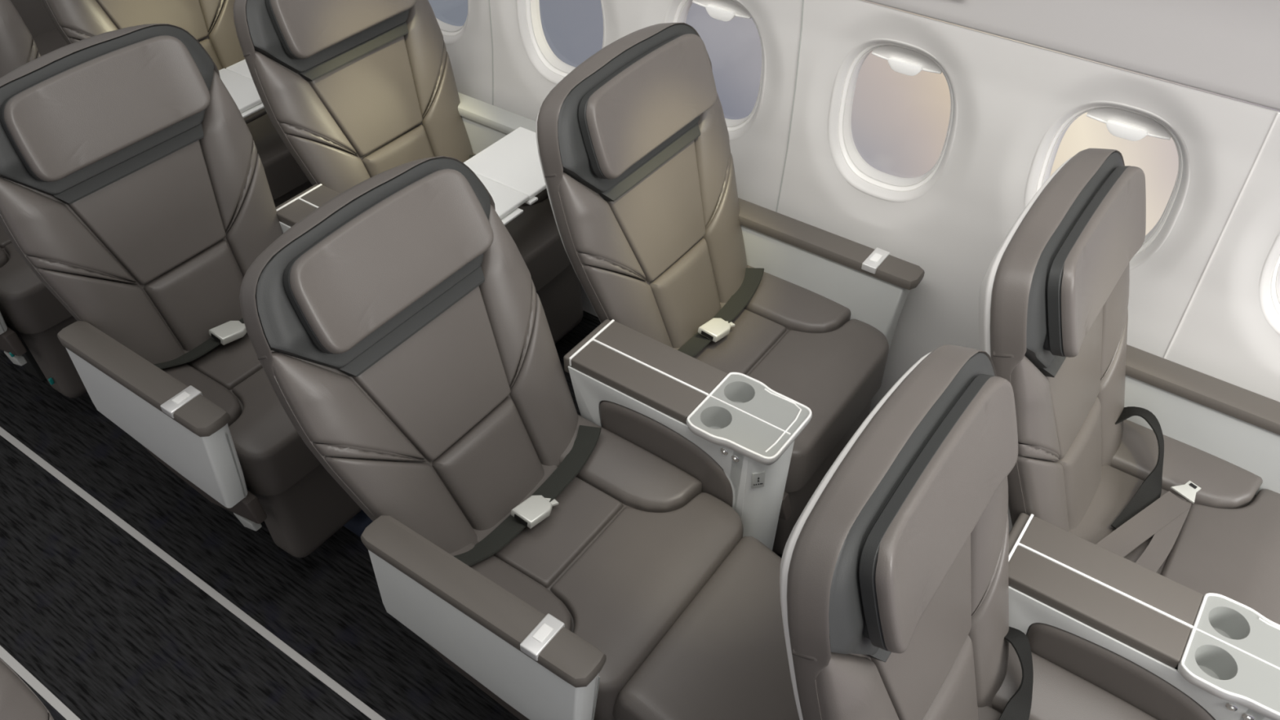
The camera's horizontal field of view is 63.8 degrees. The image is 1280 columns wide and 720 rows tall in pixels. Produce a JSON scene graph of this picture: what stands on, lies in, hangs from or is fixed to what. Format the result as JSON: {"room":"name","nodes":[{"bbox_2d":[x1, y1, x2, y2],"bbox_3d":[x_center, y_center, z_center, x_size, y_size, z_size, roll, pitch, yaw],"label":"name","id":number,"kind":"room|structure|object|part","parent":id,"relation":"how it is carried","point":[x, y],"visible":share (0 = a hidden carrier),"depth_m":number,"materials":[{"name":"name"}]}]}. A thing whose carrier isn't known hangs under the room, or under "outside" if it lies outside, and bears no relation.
{"room":"aircraft cabin","nodes":[
{"label":"aircraft cabin","id":0,"kind":"room"},
{"bbox_2d":[0,310,782,719],"bbox_3d":[-2.281,0.134,3.026,8.900,0.040,3.220,26,48,25],"label":"floor","id":1,"kind":"structure","parent":0,"point":[113,630],"depth_m":2.50,"materials":[{"name":"grey carpet"}]},
{"bbox_2d":[0,657,53,719],"bbox_3d":[-0.800,0.890,1.313,0.718,1.144,0.629,26,48,25],"label":"seat","id":2,"kind":"object","parent":1,"relation":"on","point":[18,701],"visible":1,"depth_m":1.33,"materials":[{"name":"grey leather"}]},
{"bbox_2d":[10,0,67,56],"bbox_3d":[-2.119,-1.232,3.646,0.732,1.135,0.596,26,48,25],"label":"seat","id":3,"kind":"object","parent":1,"relation":"on","point":[47,38],"visible":0.09,"depth_m":3.69,"materials":[{"name":"beige leather"}]},
{"bbox_2d":[0,645,80,719],"bbox_3d":[-2.410,0.240,2.878,8.900,0.003,0.018,26,48,25],"label":"trim","id":4,"kind":"structure","parent":1,"relation":"on","point":[32,681],"depth_m":2.33,"materials":[{"name":"grey"}]},
{"bbox_2d":[0,0,87,397],"bbox_3d":[-1.740,-0.475,2.809,0.718,1.144,0.629,26,48,25],"label":"seat","id":5,"kind":"object","parent":1,"relation":"on","point":[32,317],"visible":0.24,"depth_m":2.74,"materials":[{"name":"beige leather"}]},
{"bbox_3d":[-1.817,-0.239,2.640,0.492,0.248,0.060,26,48,25],"label":"aisle armrest","id":6,"kind":"part","parent":5,"relation":"part of","materials":[{"name":"grey plastic"}]},
{"bbox_2d":[0,248,9,321],"bbox_3d":[-1.650,-0.326,2.888,0.405,0.118,0.488,26,48,25],"label":"seat cushion","id":7,"kind":"object","parent":5,"relation":"on","point":[4,303],"depth_m":2.64,"materials":[{"name":"beige leather"}]},
{"bbox_3d":[-1.809,-0.127,2.767,0.505,0.145,0.030,26,48,25],"label":"seat frame","id":8,"kind":"part","parent":5,"relation":"part of","materials":[{"name":"grey"}]},
{"bbox_3d":[-1.738,-0.220,3.070,0.490,0.415,0.490,26,48,25],"label":"seat","id":9,"kind":"part","parent":5,"relation":"part of","materials":[{"name":"grey"}]},
{"bbox_2d":[41,0,312,207],"bbox_3d":[-1.340,-0.864,3.243,0.739,1.135,0.605,26,48,25],"label":"seat","id":10,"kind":"object","parent":1,"relation":"on","point":[211,22],"visible":0.17,"depth_m":3.17,"materials":[{"name":"beige leather"}]},
{"bbox_3d":[-1.491,-1.058,3.199,0.064,0.838,0.590,8,39,39],"label":"backrest","id":11,"kind":"part","parent":10,"relation":"part of","materials":[{"name":"beige leather"}]},
{"bbox_3d":[-1.488,-1.077,3.179,0.024,0.238,0.334,8,39,39],"label":"panel","id":12,"kind":"part","parent":10,"relation":"part of","materials":[{"name":"beige leather"}]},
{"bbox_2d":[218,59,264,118],"bbox_3d":[-1.134,-0.825,3.059,0.260,0.036,0.510,26,48,25],"label":"tray table","id":13,"kind":"object","parent":10,"relation":"attached to","point":[237,77],"visible":0.12,"depth_m":3.00,"materials":[{"name":"white plastic"}]},
{"bbox_2d":[0,23,361,558],"bbox_3d":[-0.967,-0.104,2.404,0.718,1.144,0.629,26,48,25],"label":"seat","id":14,"kind":"object","parent":1,"relation":"on","point":[135,187],"visible":0.78,"depth_m":2.27,"materials":[{"name":"beige leather"}]},
{"bbox_3d":[-1.102,-0.314,2.375,0.064,0.838,0.590,10,40,38],"label":"backrest","id":15,"kind":"part","parent":14,"relation":"part of","materials":[{"name":"beige leather"}]},
{"bbox_3d":[-1.099,-0.332,2.355,0.024,0.238,0.334,10,40,38],"label":"panel","id":16,"kind":"part","parent":14,"relation":"part of","materials":[{"name":"beige leather"}]},
{"bbox_3d":[-1.044,0.132,2.235,0.492,0.248,0.060,26,48,25],"label":"aisle armrest","id":17,"kind":"part","parent":14,"relation":"part of","materials":[{"name":"grey plastic"}]},
{"bbox_3d":[-1.036,0.244,2.362,0.505,0.145,0.030,26,48,25],"label":"seat frame","id":18,"kind":"part","parent":14,"relation":"part of","materials":[{"name":"grey plastic"}]},
{"bbox_3d":[-0.964,0.150,2.665,0.490,0.415,0.490,26,48,25],"label":"seat","id":19,"kind":"part","parent":14,"relation":"part of","materials":[{"name":"grey plastic"}]},
{"bbox_2d":[229,368,262,410],"bbox_3d":[-0.877,0.044,2.483,0.405,0.118,0.488,26,48,25],"label":"seat cushion","id":20,"kind":"object","parent":14,"relation":"on","point":[241,380],"depth_m":2.38,"materials":[{"name":"beige leather"}]},
{"bbox_2d":[275,183,339,233],"bbox_3d":[-0.675,-0.119,2.695,0.517,0.544,0.192,26,48,25],"label":"console","id":21,"kind":"object","parent":14,"relation":"attached to","point":[295,209],"visible":0.02,"depth_m":2.59,"materials":[{"name":"brown leather"}]},
{"bbox_3d":[-0.771,-0.323,2.535,0.294,0.025,0.076,26,48,25],"label":"lid","id":22,"kind":"part","parent":21,"relation":"part of","materials":[{"name":"grey"}]},
{"bbox_3d":[-0.750,-0.348,2.558,0.298,0.022,0.156,26,48,25],"label":"lid trim","id":23,"kind":"part","parent":21,"relation":"part of","materials":[{"name":"white metal"}]},
{"bbox_3d":[-0.725,-0.367,2.583,0.294,0.025,0.076,26,48,25],"label":"lid","id":24,"kind":"part","parent":21,"relation":"part of","materials":[{"name":"grey"}]},
{"bbox_2d":[0,426,385,719],"bbox_3d":[-2.184,0.026,3.113,8.900,0.003,0.018,26,48,25],"label":"trim","id":25,"kind":"structure","parent":1,"relation":"on","point":[350,698],"depth_m":2.54,"materials":[{"name":"grey metal"}]},
{"bbox_2d":[343,509,372,537],"bbox_3d":[-0.725,0.367,2.699,0.180,0.060,0.170,26,48,25],"label":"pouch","id":26,"kind":"object","parent":1,"relation":"on","point":[358,523],"visible":0.09,"depth_m":2.62,"materials":[{"name":"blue fabric"}]},
{"bbox_2d":[232,0,582,344],"bbox_3d":[-0.568,-0.493,2.838,0.740,1.134,0.605,26,48,25],"label":"seat","id":27,"kind":"object","parent":1,"relation":"on","point":[356,91],"visible":0.5,"depth_m":2.75,"materials":[{"name":"beige leather"}]},
{"bbox_3d":[-0.718,-0.688,2.795,0.064,0.838,0.590,8,39,39],"label":"backrest","id":28,"kind":"part","parent":27,"relation":"part of","materials":[{"name":"beige leather"}]},
{"bbox_3d":[-0.715,-0.707,2.775,0.024,0.238,0.334,8,39,39],"label":"panel","id":29,"kind":"part","parent":27,"relation":"part of","materials":[{"name":"beige leather"}]},
{"bbox_3d":[-0.348,-0.516,3.044,0.530,0.382,0.064,26,48,25],"label":"window armrest","id":30,"kind":"part","parent":27,"relation":"part of","materials":[{"name":"white plastic"}]},
{"bbox_2d":[463,126,546,225],"bbox_3d":[-0.361,-0.455,2.654,0.260,0.036,0.510,26,48,25],"label":"tray table","id":31,"kind":"object","parent":27,"relation":"attached to","point":[510,169],"visible":0.49,"depth_m":2.67,"materials":[{"name":"white plastic"}]},
{"bbox_2d":[239,155,799,719],"bbox_3d":[-0.112,0.323,1.973,1.133,1.094,0.627,26,48,25],"label":"seat","id":32,"kind":"object","parent":1,"relation":"on","point":[562,566],"visible":0.99,"depth_m":1.91,"materials":[{"name":"beige leather"}]},
{"bbox_3d":[-0.379,0.053,2.015,0.064,0.838,0.590,1,34,44],"label":"backrest","id":33,"kind":"part","parent":32,"relation":"part of","materials":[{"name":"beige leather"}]},
{"bbox_3d":[-0.379,0.033,1.997,0.024,0.238,0.334,1,34,44],"label":"panel","id":34,"kind":"part","parent":32,"relation":"part of","materials":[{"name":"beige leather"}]},
{"bbox_3d":[-0.269,0.611,1.961,0.505,0.145,0.030,26,48,25],"label":"seat frame","id":35,"kind":"part","parent":32,"relation":"part of","materials":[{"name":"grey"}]},
{"bbox_3d":[-0.278,0.498,1.834,0.492,0.248,0.060,26,48,25],"label":"aisle armrest","id":36,"kind":"part","parent":32,"relation":"part of","materials":[{"name":"grey plastic"}]},
{"bbox_2d":[546,502,633,632],"bbox_3d":[-0.110,0.411,2.081,0.405,0.118,0.488,26,48,25],"label":"seat cushion","id":37,"kind":"object","parent":32,"relation":"on","point":[579,535],"depth_m":2.04,"materials":[{"name":"beige leather"}]},
{"bbox_2d":[563,319,812,551],"bbox_3d":[0.091,0.248,2.294,0.517,0.544,0.192,26,48,25],"label":"console","id":38,"kind":"object","parent":32,"relation":"attached to","point":[732,433],"visible":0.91,"depth_m":2.11,"materials":[{"name":"grey plastic"}]},
{"bbox_3d":[0.017,0.019,2.157,0.298,0.022,0.156,26,48,25],"label":"lid trim","id":39,"kind":"part","parent":38,"relation":"part of","materials":[{"name":"white"}]},
{"bbox_3d":[-0.005,0.044,2.133,0.294,0.025,0.076,26,48,25],"label":"lid","id":40,"kind":"part","parent":38,"relation":"part of","materials":[{"name":"grey"}]},
{"bbox_3d":[0.042,0.000,2.182,0.294,0.025,0.076,26,48,25],"label":"lid","id":41,"kind":"part","parent":38,"relation":"part of","materials":[{"name":"grey"}]},
{"bbox_2d":[685,372,812,465],"bbox_3d":[0.220,0.130,2.063,0.202,0.058,0.192,26,48,25],"label":"tray","id":42,"kind":"object","parent":38,"relation":"on","point":[736,419],"depth_m":2.05,"materials":[{"name":"white plastic"}]},
{"bbox_2d":[751,471,764,488],"bbox_3d":[0.233,0.236,2.027,0.027,0.045,0.004,-6,43,-7],"label":"power socket","id":43,"kind":"object","parent":38,"relation":"attached to","point":[757,477],"depth_m":2.02,"materials":[{"name":"grey plastic"}]},
{"bbox_2d":[535,22,924,554],"bbox_3d":[0.204,-0.126,2.433,0.729,1.139,0.605,26,48,25],"label":"seat","id":44,"kind":"object","parent":1,"relation":"on","point":[654,227],"visible":0.87,"depth_m":2.38,"materials":[{"name":"beige leather"}]},
{"bbox_3d":[0.053,-0.321,2.389,0.064,0.838,0.590,9,39,39],"label":"backrest","id":45,"kind":"part","parent":44,"relation":"part of","materials":[{"name":"beige leather"}]},
{"bbox_3d":[0.056,-0.339,2.369,0.024,0.238,0.334,9,39,39],"label":"panel","id":46,"kind":"part","parent":44,"relation":"part of","materials":[{"name":"beige leather"}]},
{"bbox_2d":[746,328,790,375],"bbox_3d":[0.284,0.037,2.492,0.405,0.118,0.488,26,48,25],"label":"seat cushion","id":47,"kind":"object","parent":44,"relation":"on","point":[766,349],"depth_m":2.46,"materials":[{"name":"brown leather"}]},
{"bbox_3d":[0.125,0.237,2.372,0.505,0.145,0.030,26,48,25],"label":"seat frame","id":48,"kind":"part","parent":44,"relation":"part of","materials":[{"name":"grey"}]},
{"bbox_3d":[0.418,-0.149,2.642,0.530,0.382,0.064,26,48,25],"label":"window armrest","id":49,"kind":"part","parent":44,"relation":"part of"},
{"bbox_2d":[779,344,1157,719],"bbox_3d":[0.569,0.630,1.599,0.714,1.145,0.629,26,48,25],"label":"seat","id":50,"kind":"object","parent":1,"relation":"on","point":[894,589],"visible":1,"depth_m":1.37,"materials":[{"name":"beige leather"}]},
{"bbox_3d":[0.434,0.421,1.570,0.064,0.838,0.590,11,40,38],"label":"backrest","id":51,"kind":"part","parent":50,"relation":"part of","materials":[{"name":"beige leather"}]},
{"bbox_3d":[0.438,0.403,1.550,0.024,0.238,0.334,11,40,38],"label":"panel","id":52,"kind":"part","parent":50,"relation":"part of","materials":[{"name":"beige leather"}]},
{"bbox_2d":[978,148,1279,624],"bbox_3d":[0.977,0.242,2.026,0.716,1.144,0.605,26,48,25],"label":"seat","id":53,"kind":"object","parent":1,"relation":"on","point":[1168,468],"visible":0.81,"depth_m":1.99,"materials":[{"name":"beige leather"}]},
{"bbox_3d":[0.827,0.047,1.982,0.064,0.838,0.590,11,40,38],"label":"backrest","id":54,"kind":"part","parent":53,"relation":"part of","materials":[{"name":"beige leather"}]},
{"bbox_3d":[0.830,0.029,1.962,0.024,0.238,0.334,11,40,38],"label":"panel","id":55,"kind":"part","parent":53,"relation":"part of","materials":[{"name":"beige leather"}]},
{"bbox_2d":[1008,512,1279,719],"bbox_3d":[0.859,0.615,1.892,0.517,0.544,0.192,26,48,25],"label":"console","id":56,"kind":"object","parent":53,"relation":"attached to","point":[1167,649],"visible":0.86,"depth_m":1.72,"materials":[{"name":"grey plastic"}]},
{"bbox_3d":[0.763,0.411,1.732,0.294,0.025,0.076,26,48,25],"label":"lid","id":57,"kind":"part","parent":56,"relation":"part of","materials":[{"name":"grey"}]},
{"bbox_3d":[0.784,0.387,1.755,0.298,0.022,0.156,26,48,25],"label":"lid trim","id":58,"kind":"part","parent":56,"relation":"part of","materials":[{"name":"white"}]},
{"bbox_3d":[0.809,0.367,1.780,0.294,0.025,0.076,26,48,25],"label":"lid","id":59,"kind":"part","parent":56,"relation":"part of","materials":[{"name":"grey"}]},
{"bbox_2d":[1177,592,1279,719],"bbox_3d":[0.987,0.497,1.661,0.202,0.058,0.192,26,48,25],"label":"tray","id":60,"kind":"object","parent":56,"relation":"on","point":[1228,652],"depth_m":1.66,"materials":[{"name":"white plastic"}]},
{"bbox_3d":[1.186,0.218,2.240,0.530,0.382,0.064,26,48,25],"label":"window armrest","id":61,"kind":"part","parent":53,"relation":"part of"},
{"bbox_2d":[1157,494,1256,573],"bbox_3d":[1.051,0.405,2.090,0.405,0.118,0.488,26,48,25],"label":"seat cushion","id":62,"kind":"object","parent":53,"relation":"on","point":[1188,540],"depth_m":2.04,"materials":[{"name":"brown leather"}]},
{"bbox_2d":[444,0,1279,413],"bbox_3d":[-1.404,-1.213,3.576,9.120,1.213,0.053,26,48,25],"label":"wall","id":63,"kind":"structure","parent":0,"point":[1009,93],"depth_m":2.23,"materials":[{"name":"white plastic"}]},
{"bbox_2d":[435,0,469,44],"bbox_3d":[-0.592,-1.116,2.967,0.306,0.390,0.074,26,48,25],"label":"window","id":64,"kind":"structure","parent":63,"relation":"in","point":[451,34],"depth_m":3.05,"materials":[{"name":"white plastic"}]},
{"bbox_2d":[488,0,493,105],"bbox_3d":[-0.429,-0.755,3.047,0.004,1.170,0.043,26,48,25],"label":"trim","id":65,"kind":"structure","parent":63,"relation":"attached to","point":[489,0],"depth_m":2.95,"materials":[{"name":"grey plastic"}]},
{"bbox_2d":[515,0,605,84],"bbox_3d":[-0.201,-0.928,2.763,0.306,0.390,0.074,26,48,25],"label":"window","id":66,"kind":"structure","parent":63,"relation":"in","point":[538,51],"depth_m":2.88,"materials":[{"name":"white plastic"}]},
{"bbox_2d":[662,0,765,141],"bbox_3d":[0.191,-0.741,2.558,0.306,0.390,0.074,26,48,25],"label":"window","id":67,"kind":"structure","parent":63,"relation":"in","point":[677,11],"depth_m":2.51,"materials":[{"name":"white plastic"}]},
{"bbox_3d":[0.194,-0.835,2.478,0.165,0.027,0.014,26,48,25],"label":"shade pull","id":68,"kind":"part","parent":67,"relation":"part of","materials":[{"name":"white plastic"}]},
{"bbox_2d":[693,0,751,17],"bbox_3d":[0.197,-0.854,2.465,0.164,0.038,0.004,26,48,25],"label":"shade","id":69,"kind":"object","parent":67,"relation":"attached to","point":[714,8],"depth_m":2.46,"materials":[{"name":"white plastic"}]},
{"bbox_2d":[775,0,804,212],"bbox_3d":[0.354,-0.380,2.637,0.004,1.170,0.043,26,48,25],"label":"trim","id":70,"kind":"structure","parent":63,"relation":"attached to","point":[802,6],"depth_m":2.45,"materials":[{"name":"grey plastic"}]},
{"bbox_2d":[827,38,957,202],"bbox_3d":[0.583,-0.553,2.353,0.306,0.390,0.074,26,48,25],"label":"window","id":71,"kind":"structure","parent":63,"relation":"in","point":[904,58],"depth_m":2.39,"materials":[{"name":"white plastic"}]},
{"bbox_3d":[0.586,-0.647,2.273,0.165,0.027,0.014,26,48,25],"label":"shade pull","id":72,"kind":"part","parent":71,"relation":"part of","materials":[{"name":"white plastic"}]},
{"bbox_2d":[872,46,942,72],"bbox_3d":[0.588,-0.667,2.260,0.164,0.038,0.004,26,48,25],"label":"shade","id":73,"kind":"object","parent":71,"relation":"attached to","point":[900,59],"depth_m":2.26,"materials":[{"name":"white plastic"}]},
{"bbox_2d":[1023,101,1190,270],"bbox_3d":[0.974,-0.366,2.148,0.306,0.390,0.074,26,48,25],"label":"window","id":74,"kind":"structure","parent":63,"relation":"in","point":[1123,121],"depth_m":2.08,"materials":[{"name":"white plastic"}]},
{"bbox_3d":[0.977,-0.460,2.068,0.165,0.027,0.014,26,48,25],"label":"shade pull","id":75,"kind":"part","parent":74,"relation":"part of","materials":[{"name":"white plastic"}]},
{"bbox_2d":[1087,108,1171,138],"bbox_3d":[0.980,-0.479,2.055,0.164,0.038,0.004,26,48,25],"label":"shade","id":76,"kind":"object","parent":74,"relation":"attached to","point":[1120,122],"depth_m":2.06,"materials":[{"name":"white plastic"}]},
{"bbox_2d":[1164,112,1279,358],"bbox_3d":[1.137,-0.005,2.227,0.004,1.170,0.043,26,48,25],"label":"trim","id":77,"kind":"structure","parent":63,"relation":"attached to","point":[1278,113],"depth_m":2.02,"materials":[{"name":"white plastic"}]},
{"bbox_2d":[1258,231,1279,335],"bbox_3d":[1.365,-0.179,1.943,0.306,0.390,0.074,26,48,25],"label":"window","id":78,"kind":"structure","parent":63,"relation":"in","point":[1269,279],"depth_m":2.06,"materials":[{"name":"white"}]},
{"bbox_2d":[864,0,1279,110],"bbox_3d":[-1.422,-1.748,2.946,8.900,0.427,0.263,26,48,25],"label":"panel","id":79,"kind":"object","parent":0,"point":[1229,48],"depth_m":1.86,"materials":[{"name":"white plastic"}]}
]}

